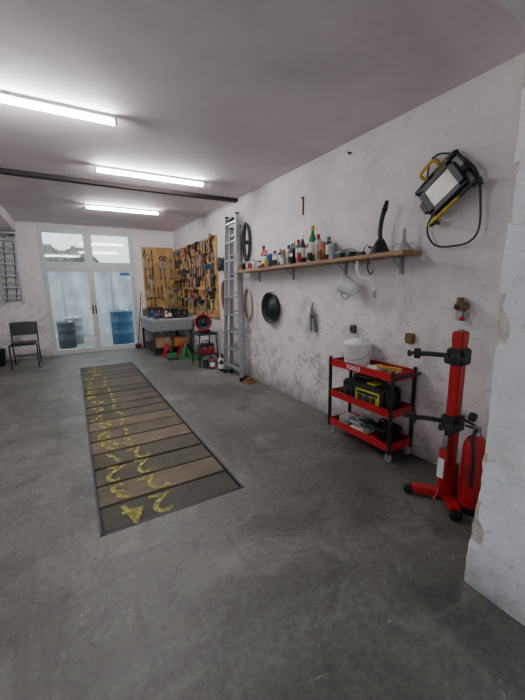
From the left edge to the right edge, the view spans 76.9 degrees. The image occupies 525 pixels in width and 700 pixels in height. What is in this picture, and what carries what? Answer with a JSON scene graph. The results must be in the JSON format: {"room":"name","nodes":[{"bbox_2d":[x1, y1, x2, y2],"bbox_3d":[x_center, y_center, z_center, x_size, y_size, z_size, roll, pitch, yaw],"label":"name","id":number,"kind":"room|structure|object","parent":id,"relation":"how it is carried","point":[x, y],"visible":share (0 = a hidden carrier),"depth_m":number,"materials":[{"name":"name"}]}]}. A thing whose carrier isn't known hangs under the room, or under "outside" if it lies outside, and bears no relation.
{"room":"auto repair garage","nodes":[
{"label":"auto repair garage","id":0,"kind":"room"},
{"bbox_2d":[0,221,178,360],"bbox_3d":[-4.336,-1.490,8.128,4.490,3.500,0.250,-7,12,-29],"label":"wall","id":1,"kind":"structure","parent":0,"point":[34,309],"depth_m":7.51,"materials":[{"name":"paint"}]},
{"bbox_2d":[0,204,15,231],"bbox_3d":[-4.576,-2.388,5.460,0.370,0.250,3.800,-7,12,-29],"label":"trim","id":2,"kind":"structure","parent":1,"relation":"attached to","point":[7,223],"depth_m":6.41,"materials":[{"name":"paint"}]},
{"bbox_2d":[0,233,24,303],"bbox_3d":[-5.494,-1.742,7.157,0.410,1.490,0.184,-7,12,-29],"label":"step ladder","id":3,"kind":"object","parent":1,"relation":"attached to","point":[15,253],"visible":1,"depth_m":7.16,"materials":[{"name":"metal"}]},
{"bbox_2d":[38,229,87,263],"bbox_3d":[-4.629,-2.387,7.711,0.911,0.741,0.080,-7,12,-29],"label":"window","id":4,"kind":"structure","parent":1,"relation":"in","point":[40,231],"depth_m":7.66,"materials":[{"name":"white plastic"}]},
{"bbox_2d":[44,269,98,354],"bbox_3d":[-4.577,-0.923,7.971,0.956,2.010,0.129,-7,12,-29],"label":"door","id":5,"kind":"structure","parent":1,"relation":"in","point":[76,350],"depth_m":7.98,"materials":[{"name":"white plastic"}]},
{"bbox_2d":[35,227,140,355],"bbox_3d":[-4.186,-1.415,8.175,2.020,2.930,0.120,-7,12,-29],"label":"door frame","id":6,"kind":"structure","parent":1,"relation":"attached to","point":[89,265],"depth_m":7.91,"materials":[{"name":"white metal"}]},
{"bbox_2d":[88,232,131,264],"bbox_3d":[-3.757,-2.493,8.199,0.931,0.741,0.080,-7,12,-29],"label":"window","id":7,"kind":"structure","parent":1,"relation":"in","point":[89,234],"depth_m":8.17,"materials":[{"name":"white plastic"}]},
{"bbox_2d":[90,269,137,349],"bbox_3d":[-3.735,-1.025,8.443,0.976,2.010,0.129,-7,12,-29],"label":"door","id":8,"kind":"structure","parent":1,"relation":"in","point":[92,271],"depth_m":8.44,"materials":[{"name":"plastic"},{"name":"white painted metal"}]},
{"bbox_2d":[141,247,175,311],"bbox_3d":[-2.745,-1.831,8.826,0.800,1.740,0.035,-7,12,-29],"label":"pegboard","id":9,"kind":"object","parent":1,"relation":"attached to","point":[157,252],"visible":0.52,"depth_m":8.78,"materials":[{"name":"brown wood"}]},
{"bbox_2d":[143,249,174,307],"bbox_3d":[-2.718,-1.849,8.800,0.774,1.583,0.048,-7,12,-29],"label":"tools","id":10,"kind":"object","parent":9,"relation":"hanging from","point":[164,269],"visible":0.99,"depth_m":8.78,"materials":[{"name":"metal"}]},
{"bbox_2d":[0,347,524,699],"bbox_3d":[-1.271,1.171,3.388,4.640,0.500,11.700,-7,12,-29],"label":"floor","id":11,"kind":"structure","parent":0,"point":[319,577],"depth_m":1.79,"materials":[{"name":"concrete"}]},
{"bbox_2d":[0,348,5,366],"bbox_3d":[-5.509,0.162,6.888,0.314,0.345,0.314,-7,12,-29],"label":"waste bin","id":12,"kind":"object","parent":11,"relation":"on","point":[2,350],"visible":1,"depth_m":6.87,"materials":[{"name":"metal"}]},
{"bbox_2d":[8,321,41,369],"bbox_3d":[-4.884,-0.114,6.792,0.482,0.902,0.570,-7,12,-29],"label":"chair","id":13,"kind":"object","parent":11,"relation":"on","point":[29,327],"visible":1,"depth_m":6.87,"materials":[{"name":"metal"}]},
{"bbox_2d":[135,292,141,348],"bbox_3d":[-3.233,-0.768,8.648,0.285,1.452,0.086,-10,14,-40],"label":"broom","id":14,"kind":"object","parent":11,"relation":"on","point":[137,345],"visible":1,"depth_m":8.69,"materials":[{"name":"metal"}]},
{"bbox_2d":[79,362,243,536],"bbox_3d":[-1.885,0.801,4.568,1.000,0.195,5.280,-7,12,-29],"label":"pit","id":15,"kind":"object","parent":11,"relation":"on","point":[149,463],"visible":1,"depth_m":3.06,"materials":[{"name":"wood"}]},
{"bbox_2d":[140,316,192,355],"bbox_3d":[-2.428,-0.417,8.361,0.980,0.840,1.411,-7,12,-29],"label":"workbench","id":16,"kind":"object","parent":11,"relation":"on","point":[161,324],"visible":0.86,"depth_m":7.79,"materials":[{"name":"grey paint"}]},
{"bbox_2d":[146,305,163,317],"bbox_3d":[-2.698,-0.980,8.288,0.388,0.300,0.266,-7,12,-29],"label":"toolbox","id":17,"kind":"object","parent":16,"relation":"on","point":[150,311],"visible":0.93,"depth_m":8.18,"materials":[{"name":"black plastic"}]},
{"bbox_2d":[153,312,158,319],"bbox_3d":[-2.426,-0.780,7.579,0.120,0.160,0.360,-7,12,-29],"label":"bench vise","id":18,"kind":"object","parent":16,"relation":"on","point":[156,314],"visible":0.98,"depth_m":7.57,"materials":[{"name":"metal"}]},
{"bbox_2d":[155,336,170,347],"bbox_3d":[-2.415,-0.198,7.922,0.350,0.238,0.300,-7,12,-29],"label":"cardboard box","id":19,"kind":"object","parent":16,"relation":"on","point":[160,342],"visible":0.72,"depth_m":7.79,"materials":[{"name":"brown cardboard"}]},
{"bbox_2d":[158,310,168,317],"bbox_3d":[-2.373,-0.870,7.999,0.288,0.179,0.216,-7,12,-29],"label":"toolbox","id":20,"kind":"object","parent":16,"relation":"on","point":[161,315],"visible":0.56,"depth_m":7.91,"materials":[{"name":"black plastic"}]},
{"bbox_2d":[164,306,178,316],"bbox_3d":[-2.293,-0.985,8.388,0.348,0.260,0.236,-7,12,-29],"label":"toolbox","id":21,"kind":"object","parent":16,"relation":"on","point":[168,308],"visible":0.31,"depth_m":8.32,"materials":[{"name":"metal"}]},
{"bbox_2d":[171,335,187,345],"bbox_3d":[-2.058,-0.235,8.181,0.330,0.204,0.300,-7,12,-29],"label":"cardboard box","id":22,"kind":"object","parent":16,"relation":"on","point":[176,341],"visible":0.82,"depth_m":8.05,"materials":[{"name":"orange cardboard"}]},
{"bbox_2d":[173,307,187,317],"bbox_3d":[-1.979,-0.915,7.986,0.328,0.260,0.216,-7,12,-29],"label":"toolbox","id":23,"kind":"object","parent":16,"relation":"on","point":[177,313],"visible":1,"depth_m":7.91,"materials":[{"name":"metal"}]},
{"bbox_2d":[161,339,171,357],"bbox_3d":[-2.171,-0.048,7.529,0.232,0.410,0.232,-7,12,-29],"label":"jack stand","id":24,"kind":"object","parent":11,"relation":"on","point":[166,346],"visible":0.94,"depth_m":7.50,"materials":[{"name":"red metal"}]},
{"bbox_2d":[166,340,177,359],"bbox_3d":[-1.978,-0.019,7.233,0.200,0.455,0.355,-7,12,-29],"label":"jack","id":25,"kind":"object","parent":11,"relation":"on","point":[171,356],"visible":1,"depth_m":7.20,"materials":[{"name":"green paint"}]},
{"bbox_2d":[177,339,186,355],"bbox_3d":[-1.856,-0.068,7.662,0.232,0.390,0.232,-7,12,-29],"label":"jack stand","id":26,"kind":"object","parent":11,"relation":"on","point":[181,345],"visible":0.69,"depth_m":7.62,"materials":[{"name":"red metal"}]},
{"bbox_2d":[179,342,191,359],"bbox_3d":[-1.711,0.010,7.338,0.232,0.350,0.232,-7,12,-29],"label":"jack stand","id":27,"kind":"object","parent":11,"relation":"on","point":[185,348],"visible":0.98,"depth_m":7.31,"materials":[{"name":"green paint"}]},
{"bbox_2d":[191,346,203,360],"bbox_3d":[-1.404,0.060,7.151,0.232,0.310,0.232,-7,12,-29],"label":"jack stand","id":28,"kind":"object","parent":11,"relation":"on","point":[196,349],"visible":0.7,"depth_m":7.11,"materials":[{"name":"green paint"}]},
{"bbox_2d":[191,331,218,367],"bbox_3d":[-1.157,-0.032,6.670,0.427,0.661,0.467,-7,12,-29],"label":"stand","id":29,"kind":"object","parent":11,"relation":"on","point":[197,333],"visible":0.75,"depth_m":6.54,"materials":[{"name":"metal"}]},
{"bbox_2d":[194,312,211,332],"bbox_3d":[-1.168,-0.560,6.568,0.330,0.414,0.363,-2,11,-6],"label":"heater","id":30,"kind":"object","parent":29,"relation":"on","point":[203,322],"visible":1,"depth_m":6.48,"materials":[{"name":"black metal"}]},
{"bbox_2d":[198,340,214,354],"bbox_3d":[-1.126,-0.063,6.607,0.288,0.259,0.216,-7,12,-29],"label":"toolbox","id":31,"kind":"object","parent":29,"relation":"on","point":[205,348],"visible":0.98,"depth_m":6.54,"materials":[{"name":"red plastic"}]},
{"bbox_2d":[203,358,208,368],"bbox_3d":[-1.094,0.255,6.371,0.103,0.200,0.103,-7,12,-29],"label":"tin","id":32,"kind":"object","parent":11,"relation":"on","point":[205,360],"visible":1,"depth_m":6.33,"materials":[{"name":"metal"}]},
{"bbox_2d":[210,356,214,368],"bbox_3d":[-0.958,0.240,6.331,0.100,0.240,0.100,-7,12,-29],"label":"oil bottle","id":33,"kind":"object","parent":11,"relation":"on","point":[212,361],"visible":1,"depth_m":6.30,"materials":[{"name":"red plastic"}]},
{"bbox_2d":[219,358,223,370],"bbox_3d":[-0.764,0.269,6.156,0.090,0.240,0.090,-7,12,-29],"label":"oil bottle","id":34,"kind":"object","parent":11,"relation":"on","point":[221,363],"visible":0.95,"depth_m":6.12,"materials":[{"name":"black plastic"}]},
{"bbox_2d":[223,212,246,381],"bbox_3d":[-0.450,-0.866,5.530,0.260,2.692,0.724,-7,12,-29],"label":"ladder","id":35,"kind":"object","parent":11,"relation":"on","point":[229,235],"visible":0.98,"depth_m":5.59,"materials":[{"name":"grey metal"}]},
{"bbox_2d":[243,377,256,384],"bbox_3d":[-0.199,0.491,5.330,0.170,0.090,0.160,-7,12,-29],"label":"wood block","id":36,"kind":"object","parent":11,"relation":"on","point":[249,380],"visible":1,"depth_m":5.28,"materials":[{"name":"brown wood"}]},
{"bbox_2d":[328,356,421,461],"bbox_3d":[1.024,0.508,3.154,0.315,0.812,0.841,-7,12,-29],"label":"tool cart","id":37,"kind":"object","parent":11,"relation":"on","point":[405,441],"visible":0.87,"depth_m":2.95,"materials":[{"name":"red metal"}]},
{"bbox_2d":[339,412,374,434],"bbox_3d":[0.954,0.726,3.320,0.224,0.120,0.408,-9,13,-38],"label":"tools","id":38,"kind":"object","parent":37,"relation":"in","point":[365,425],"visible":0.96,"depth_m":3.26,"materials":[{"name":"white metal"}]},
{"bbox_2d":[343,338,371,366],"bbox_3d":[0.929,0.029,3.232,0.260,0.272,0.269,-1,11,-3],"label":"canister","id":39,"kind":"object","parent":37,"relation":"on","point":[357,351],"visible":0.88,"depth_m":3.13,"materials":[{"name":"plastic"}]},
{"bbox_2d":[329,412,410,451],"bbox_3d":[1.016,0.775,3.224,0.305,0.070,0.774,-7,12,-29],"label":"tray","id":40,"kind":"object","parent":37,"relation":"on","point":[405,441],"depth_m":3.04,"materials":[{"name":"red metal"}]},
{"bbox_2d":[330,386,411,417],"bbox_3d":[1.011,0.476,3.168,0.305,0.070,0.774,-7,12,-29],"label":"tray","id":41,"kind":"object","parent":37,"relation":"on","point":[334,392],"depth_m":2.97,"materials":[{"name":"red metal"}]},
{"bbox_2d":[343,373,400,409],"bbox_3d":[1.021,0.383,3.091,0.245,0.264,0.588,-7,12,-29],"label":"toolbox","id":42,"kind":"object","parent":37,"relation":"in","point":[376,393],"visible":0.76,"depth_m":3.01,"materials":[{"name":"black plastic"}]},
{"bbox_2d":[331,357,414,381],"bbox_3d":[1.006,0.161,3.109,0.305,0.070,0.774,-7,12,-29],"label":"tray","id":43,"kind":"object","parent":37,"relation":"on","point":[339,362],"depth_m":2.95,"materials":[{"name":"red metal"}]},
{"bbox_2d":[367,364,387,372],"bbox_3d":[1.054,0.177,3.014,0.187,0.058,0.191,-10,14,-40],"label":"paper towel","id":44,"kind":"object","parent":37,"relation":"in","point":[368,366],"visible":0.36,"depth_m":2.97,"materials":[{"name":"white paper"}]},
{"bbox_2d":[374,418,401,443],"bbox_3d":[1.143,0.730,3.016,0.244,0.217,0.244,-7,12,-29],"label":"tray","id":45,"kind":"object","parent":37,"relation":"in","point":[381,428],"visible":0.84,"depth_m":2.98,"materials":[{"name":"black plastic"}]},
{"bbox_2d":[376,365,402,373],"bbox_3d":[1.111,0.173,2.900,0.220,0.050,0.050,8,14,40],"label":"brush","id":46,"kind":"object","parent":37,"relation":"on","point":[397,370],"visible":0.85,"depth_m":2.87,"materials":[{"name":"yellow paint"}]},
{"bbox_2d":[403,329,477,521],"bbox_3d":[1.315,0.458,2.280,0.496,1.220,0.431,-7,12,-29],"label":"spring compressor","id":47,"kind":"object","parent":11,"relation":"on","point":[458,356],"visible":0.98,"depth_m":2.23,"materials":[{"name":"red metal"}]},
{"bbox_2d":[457,419,485,515],"bbox_3d":[1.392,0.778,2.184,0.146,0.623,0.172,-1,11,-1],"label":"fire extinguisher","id":48,"kind":"object","parent":11,"relation":"on","point":[473,448],"visible":0.9,"depth_m":2.14,"materials":[{"name":"red metal"}]},
{"bbox_2d":[464,63,524,625],"bbox_3d":[2.247,0.176,0.323,1.004,2.500,3.267,-7,12,-29],"label":"wall pier","id":49,"kind":"object","parent":11,"relation":"on","point":[495,558],"visible":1,"depth_m":1.46,"materials":[{"name":"paint"}]},
{"bbox_2d":[0,0,524,231],"bbox_3d":[-2.233,-2.308,4.145,4.640,0.359,8.600,-7,12,-29],"label":"ceiling","id":50,"kind":"structure","parent":0,"point":[235,97],"depth_m":2.27,"materials":[{"name":"paint"}]},
{"bbox_2d":[0,90,117,126],"bbox_3d":[-1.767,-1.823,2.419,1.300,0.076,0.050,-7,12,-29],"label":"fluorescent light","id":51,"kind":"object","parent":50,"relation":"attached to","point":[7,97],"visible":1,"depth_m":2.51,"materials":[{"name":"white plastic"}]},
{"bbox_2d":[0,168,237,202],"bbox_3d":[-2.349,-2.258,4.362,4.440,0.119,0.090,-7,12,-29],"label":"ceiling beam","id":52,"kind":"structure","parent":50,"relation":"attached to","point":[4,171],"depth_m":4.49,"materials":[{"name":"brown dark steel"}]},
{"bbox_2d":[85,204,158,214],"bbox_3d":[-2.511,-2.542,5.990,1.250,0.076,0.050,-7,12,-29],"label":"fluorescent light","id":53,"kind":"object","parent":50,"relation":"attached to","point":[89,206],"visible":1,"depth_m":5.95,"materials":[{"name":"white plastic"}]},
{"bbox_2d":[94,164,204,186],"bbox_3d":[-1.370,-2.178,4.155,1.330,0.076,0.050,-7,12,-29],"label":"fluorescent light","id":54,"kind":"object","parent":50,"relation":"attached to","point":[97,168],"visible":1,"depth_m":4.10,"materials":[{"name":"white plastic"}]},
{"bbox_2d":[173,52,524,475],"bbox_3d":[0.575,-0.848,4.222,0.200,3.500,11.900,-7,12,-29],"label":"wall","id":55,"kind":"structure","parent":0,"point":[345,195],"depth_m":2.94,"materials":[{"name":"paint"}]},
{"bbox_2d":[173,235,219,318],"bbox_3d":[-1.619,-1.636,7.727,0.035,1.600,3.010,-7,12,-29],"label":"pegboard","id":56,"kind":"object","parent":55,"relation":"attached to","point":[216,313],"visible":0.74,"depth_m":7.19,"materials":[{"name":"brown wood"}]},
{"bbox_2d":[173,233,215,313],"bbox_3d":[-1.633,-1.652,7.608,0.119,1.648,2.885,-7,12,-29],"label":"tools","id":57,"kind":"object","parent":56,"relation":"hanging from","point":[209,292],"visible":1,"depth_m":7.36,"materials":[{"name":"metal"}]},
{"bbox_2d":[217,257,223,271],"bbox_3d":[-0.754,-1.586,6.127,0.100,0.260,0.260,-7,12,-29],"label":"reel","id":58,"kind":"object","parent":55,"relation":"attached to","point":[220,261],"visible":0.84,"depth_m":6.09,"materials":[{"name":"black plastic"}]},
{"bbox_2d":[221,280,223,309],"bbox_3d":[-0.706,-1.016,6.174,0.092,0.559,0.279,-7,12,-29],"label":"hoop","id":59,"kind":"object","parent":55,"relation":"attached to","point":[222,284],"visible":0.38,"depth_m":6.26,"materials":[{"name":"brown plastic"}]},
{"bbox_2d":[242,222,250,261],"bbox_3d":[-0.255,-1.704,5.240,0.074,0.599,0.277,-9,13,-37],"label":"cable coil","id":60,"kind":"object","parent":55,"relation":"attached to","point":[246,257],"visible":0.99,"depth_m":5.23,"materials":[{"name":"black plastic"}]},
{"bbox_2d":[244,288,251,319],"bbox_3d":[-0.242,-0.750,5.414,0.083,0.509,0.269,-7,12,-29],"label":"loop","id":61,"kind":"object","parent":55,"relation":"attached to","point":[247,289],"visible":1,"depth_m":5.46,"materials":[{"name":"beige plastic"}]},
{"bbox_2d":[261,292,279,323],"bbox_3d":[0.121,-0.614,4.795,0.080,0.456,0.450,-7,12,-29],"label":"pan","id":62,"kind":"object","parent":55,"relation":"attached to","point":[270,305],"visible":1,"depth_m":4.81,"materials":[{"name":"black metal"}]},
{"bbox_2d":[301,196,303,214],"bbox_3d":[0.475,-1.728,3.962,0.040,0.210,0.020,-7,12,-29],"label":"wall bracket","id":63,"kind":"object","parent":55,"relation":"attached to","point":[302,198],"visible":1,"depth_m":3.96,"materials":[{"name":"metal"}]},
{"bbox_2d":[309,302,316,332],"bbox_3d":[0.611,-0.387,4.000,0.052,0.376,0.153,-7,12,-29],"label":"bundle","id":64,"kind":"object","parent":55,"relation":"attached to","point":[312,317],"visible":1,"depth_m":3.98,"materials":[{"name":"metal"}]},
{"bbox_2d":[236,250,421,281],"bbox_3d":[0.447,-0.942,3.978,0.240,0.180,3.060,-7,12,-29],"label":"wooden shelf","id":65,"kind":"object","parent":55,"relation":"attached to","point":[401,254],"visible":0.99,"depth_m":3.28,"materials":[{"name":"brown wood"}]},
{"bbox_2d":[260,246,264,267],"bbox_3d":[0.018,-1.323,4.715,0.096,0.310,0.096,-7,12,-29],"label":"bottle","id":66,"kind":"object","parent":65,"relation":"on","point":[263,247],"visible":0.54,"depth_m":4.68,"materials":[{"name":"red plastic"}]},
{"bbox_2d":[263,250,267,266],"bbox_3d":[0.050,-1.267,4.603,0.076,0.240,0.076,-7,12,-29],"label":"spray can","id":67,"kind":"object","parent":65,"relation":"on","point":[265,251],"visible":0.54,"depth_m":4.58,"materials":[{"name":"metal"}]},
{"bbox_2d":[264,259,268,266],"bbox_3d":[0.057,-1.167,4.450,0.062,0.100,0.062,-7,12,-29],"label":"tin","id":68,"kind":"object","parent":65,"relation":"on","point":[266,261],"visible":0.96,"depth_m":4.43,"materials":[{"name":"metal"}]},
{"bbox_2d":[266,253,271,266],"bbox_3d":[0.099,-1.220,4.511,0.093,0.180,0.093,-7,12,-29],"label":"tin","id":69,"kind":"object","parent":65,"relation":"on","point":[269,255],"visible":0.49,"depth_m":4.47,"materials":[{"name":"metal"}]},
{"bbox_2d":[272,260,276,265],"bbox_3d":[0.157,-1.127,4.281,0.062,0.080,0.062,-7,12,-29],"label":"tin","id":70,"kind":"object","parent":65,"relation":"on","point":[274,262],"visible":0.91,"depth_m":4.26,"materials":[{"name":"metal"}]},
{"bbox_2d":[274,254,277,265],"bbox_3d":[0.198,-1.182,4.353,0.086,0.160,0.086,-7,12,-29],"label":"tin","id":71,"kind":"object","parent":65,"relation":"on","point":[275,255],"visible":0.4,"depth_m":4.32,"materials":[{"name":"metal"}]},
{"bbox_2d":[278,249,280,264],"bbox_3d":[0.237,-1.192,4.269,0.070,0.210,0.070,-7,12,-29],"label":"spray can","id":72,"kind":"object","parent":65,"relation":"on","point":[279,252],"visible":0.35,"depth_m":4.25,"materials":[{"name":"metal"}]},
{"bbox_2d":[280,257,284,264],"bbox_3d":[0.246,-1.110,4.125,0.058,0.100,0.058,-7,12,-29],"label":"tin","id":73,"kind":"object","parent":65,"relation":"on","point":[281,258],"visible":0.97,"depth_m":4.10,"materials":[{"name":"metal"}]},
{"bbox_2d":[281,249,285,264],"bbox_3d":[0.284,-1.174,4.194,0.093,0.200,0.093,-7,12,-29],"label":"tin","id":74,"kind":"object","parent":65,"relation":"on","point":[283,251],"visible":0.34,"depth_m":4.15,"materials":[{"name":"metal"}]},
{"bbox_2d":[286,245,290,263],"bbox_3d":[0.323,-1.179,4.111,0.072,0.240,0.072,-7,12,-29],"label":"spray can","id":75,"kind":"object","parent":65,"relation":"on","point":[288,248],"visible":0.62,"depth_m":4.08,"materials":[{"name":"metal"}]},
{"bbox_2d":[287,256,292,263],"bbox_3d":[0.331,-1.079,3.981,0.062,0.090,0.062,-7,12,-29],"label":"tin","id":76,"kind":"object","parent":65,"relation":"on","point":[289,258],"visible":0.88,"depth_m":3.96,"materials":[{"name":"metal"}]},
{"bbox_2d":[289,242,295,262],"bbox_3d":[0.374,-1.177,4.035,0.070,0.260,0.100,-7,12,-29],"label":"bottle","id":77,"kind":"object","parent":65,"relation":"on","point":[292,250],"visible":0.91,"depth_m":4.00,"materials":[{"name":"black plastic"}]},
{"bbox_2d":[295,239,299,262],"bbox_3d":[0.429,-1.172,3.951,0.070,0.280,0.070,-7,12,-29],"label":"spray can","id":78,"kind":"object","parent":65,"relation":"on","point":[298,240],"visible":0.54,"depth_m":3.92,"materials":[{"name":"metal"}]},
{"bbox_2d":[296,252,300,262],"bbox_3d":[0.420,-1.067,3.824,0.058,0.120,0.058,-7,12,-29],"label":"tin","id":79,"kind":"object","parent":65,"relation":"on","point":[298,254],"visible":0.91,"depth_m":3.80,"materials":[{"name":"metal"}]},
{"bbox_2d":[299,235,305,261],"bbox_3d":[0.468,-1.179,3.879,0.076,0.320,0.076,-7,12,-29],"label":"oil bottle","id":80,"kind":"object","parent":65,"relation":"on","point":[302,247],"visible":0.77,"depth_m":3.85,"materials":[{"name":"plastic"}]},
{"bbox_2d":[306,239,308,261],"bbox_3d":[0.533,-1.139,3.818,0.070,0.260,0.070,-7,12,-29],"label":"spray can","id":81,"kind":"object","parent":65,"relation":"on","point":[308,239],"visible":0.29,"depth_m":3.79,"materials":[{"name":"metal"}]},
{"bbox_2d":[307,252,311,261],"bbox_3d":[0.519,-1.027,3.655,0.062,0.100,0.062,-7,12,-29],"label":"tin","id":82,"kind":"object","parent":65,"relation":"on","point":[309,254],"visible":0.89,"depth_m":3.63,"materials":[{"name":"metal"}]},
{"bbox_2d":[308,226,315,260],"bbox_3d":[0.561,-1.185,3.710,0.090,0.390,0.090,-7,12,-29],"label":"oil bottle","id":83,"kind":"object","parent":65,"relation":"on","point":[311,245],"visible":0.72,"depth_m":3.67,"materials":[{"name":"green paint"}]},
{"bbox_2d":[315,234,321,260],"bbox_3d":[0.616,-1.124,3.647,0.070,0.290,0.070,-7,12,-29],"label":"spray can","id":84,"kind":"object","parent":65,"relation":"on","point":[318,239],"visible":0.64,"depth_m":3.61,"materials":[{"name":"metal"}]},
{"bbox_2d":[316,250,321,260],"bbox_3d":[0.599,-1.008,3.517,0.058,0.110,0.058,-7,12,-29],"label":"tin","id":85,"kind":"object","parent":65,"relation":"on","point":[318,252],"visible":0.87,"depth_m":3.50,"materials":[{"name":"metal"}]},
{"bbox_2d":[319,241,325,259],"bbox_3d":[0.647,-1.064,3.571,0.086,0.200,0.086,-7,12,-29],"label":"tin","id":86,"kind":"object","parent":65,"relation":"on","point":[321,243],"visible":0.56,"depth_m":3.53,"materials":[{"name":"metal"}]},
{"bbox_2d":[325,236,331,258],"bbox_3d":[0.699,-1.071,3.494,0.070,0.240,0.070,-7,12,-29],"label":"spray can","id":87,"kind":"object","parent":65,"relation":"on","point":[328,241],"visible":0.72,"depth_m":3.47,"materials":[{"name":"metal"}]},
{"bbox_2d":[329,243,337,258],"bbox_3d":[0.730,-1.016,3.417,0.093,0.160,0.093,-7,12,-29],"label":"tin","id":88,"kind":"object","parent":65,"relation":"on","point":[333,247],"visible":0.7,"depth_m":3.38,"materials":[{"name":"metal"}]},
{"bbox_2d":[334,251,344,257],"bbox_3d":[0.765,-0.943,3.286,0.060,0.065,0.100,-7,12,-29],"label":"box","id":89,"kind":"object","parent":65,"relation":"on","point":[339,254],"visible":0.83,"depth_m":3.26,"materials":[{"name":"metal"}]},
{"bbox_2d":[336,262,361,299],"bbox_3d":[0.866,-0.683,3.287,0.214,0.362,0.205,9,14,42],"label":"measuring jug","id":90,"kind":"object","parent":65,"relation":"hanging from","point":[346,285],"visible":0.97,"depth_m":3.23,"materials":[{"name":"white plastic"}]},
{"bbox_2d":[348,251,355,256],"bbox_3d":[0.850,-0.908,3.142,0.080,0.045,0.080,-7,12,-29],"label":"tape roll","id":91,"kind":"object","parent":65,"relation":"on","point":[353,253],"visible":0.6,"depth_m":3.11,"materials":[{"name":"black plastic"}]},
{"bbox_2d":[343,244,367,256],"bbox_3d":[0.908,-0.954,3.212,0.070,0.108,0.365,-7,12,-29],"label":"gun","id":92,"kind":"object","parent":65,"relation":"on","point":[363,252],"visible":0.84,"depth_m":3.19,"materials":[{"name":"metal"}]},
{"bbox_2d":[356,261,375,297],"bbox_3d":[1.008,-0.660,3.083,0.196,0.339,0.216,-7,12,-29],"label":"hose","id":93,"kind":"object","parent":65,"relation":"hanging from","point":[357,262],"visible":1,"depth_m":3.03,"materials":[{"name":"plastic"}]},
{"bbox_2d":[367,259,372,274],"bbox_3d":[0.985,-0.757,3.020,0.019,0.142,0.066,-10,14,-41],"label":"hook","id":94,"kind":"object","parent":65,"relation":"attached to","point":[368,259],"visible":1,"depth_m":3.03,"materials":[{"name":"metal"}]},
{"bbox_2d":[368,200,389,253],"bbox_3d":[1.036,-1.067,2.899,0.194,0.440,0.194,2,11,15],"label":"funnel","id":95,"kind":"object","parent":65,"relation":"on","point":[380,245],"visible":0.84,"depth_m":2.87,"materials":[{"name":"black plastic"}]},
{"bbox_2d":[393,228,412,250],"bbox_3d":[1.159,-0.902,2.715,0.159,0.180,0.159,-1,11,2],"label":"funnel","id":96,"kind":"object","parent":65,"relation":"on","point":[403,245],"visible":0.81,"depth_m":2.69,"materials":[{"name":"white plastic"}]},
{"bbox_2d":[349,325,355,332],"bbox_3d":[0.944,-0.218,3.459,0.034,0.084,0.084,-7,12,-29],"label":"wall socket","id":97,"kind":"object","parent":55,"relation":"attached to","point":[352,329],"visible":1,"depth_m":3.44,"materials":[{"name":"plastic"}]},
{"bbox_2d":[405,333,414,343],"bbox_3d":[1.282,-0.101,2.881,0.034,0.092,0.092,-7,12,-29],"label":"wall socket","id":98,"kind":"object","parent":55,"relation":"attached to","point":[409,337],"visible":1,"depth_m":2.87,"materials":[{"name":"brown plastic"}]},
{"bbox_2d":[415,149,482,247],"bbox_3d":[1.350,-1.116,2.454,0.118,0.693,0.532,-7,12,-29],"label":"floodlight","id":99,"kind":"object","parent":55,"relation":"attached to","point":[448,182],"visible":1,"depth_m":2.40,"materials":[{"name":"black plastic"}]},
{"bbox_2d":[454,297,469,320],"bbox_3d":[1.467,-0.303,2.450,0.090,0.171,0.090,-7,12,-29],"label":"air pressure regulator","id":100,"kind":"object","parent":55,"relation":"attached to","point":[461,306],"visible":1,"depth_m":2.43,"materials":[{"name":"gold metal"}]},
{"bbox_2d":[496,0,524,21],"bbox_3d":[0.690,-1.207,-0.835,4.440,0.745,3.250,-7,12,-29],"label":"lintel","id":101,"kind":"object","parent":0,"point":[517,7],"depth_m":1.16,"materials":[{"name":"white paint"}]},
{"label":"outside","id":102,"kind":"structure","parent":0,"visible":0},
{"bbox_2d":[56,333,135,349],"bbox_3d":[-17.216,-3.615,29.955,60.000,0.220,50.600,-7,12,-29],"label":"ground","id":103,"kind":"structure","parent":102,"point":[106,339],"depth_m":10.22,"materials":[{"name":"grey concrete"}]},
{"bbox_2d":[56,321,76,348],"bbox_3d":[-5.421,-0.433,9.175,0.458,0.735,0.458,-7,12,-29],"label":"barrel","id":104,"kind":"object","parent":103,"relation":"on","point":[66,330],"visible":1,"depth_m":9.01,"materials":[{"name":"plastic"}]},
{"bbox_2d":[43,244,98,261],"bbox_3d":[-23.081,-6.045,26.391,18.091,6.061,7.324,-8,12,-32],"label":"trees","id":105,"kind":"object","parent":103,"relation":"on","point":[74,254],"visible":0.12,"depth_m":27.15,"materials":[{"name":"green plant"}]},
{"bbox_2d":[63,316,83,343],"bbox_3d":[-5.614,-0.597,9.853,0.499,0.815,0.499,-7,12,-29],"label":"barrel","id":106,"kind":"object","parent":103,"relation":"on","point":[77,319],"visible":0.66,"depth_m":9.74,"materials":[{"name":"grey paint"}]},
{"bbox_2d":[47,272,134,337],"bbox_3d":[-5.669,-1.804,11.789,10.000,2.480,0.398,-7,12,-29],"label":"curtain","id":107,"kind":"object","parent":103,"relation":"on","point":[69,291],"visible":0.19,"depth_m":11.60,"materials":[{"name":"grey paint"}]},
{"bbox_2d":[110,309,134,344],"bbox_3d":[-4.067,-0.673,9.627,0.624,0.995,0.624,-7,12,-29],"label":"barrel","id":108,"kind":"object","parent":103,"relation":"on","point":[122,325],"visible":0.98,"depth_m":9.39,"materials":[{"name":"blue plastic"}]}
]}

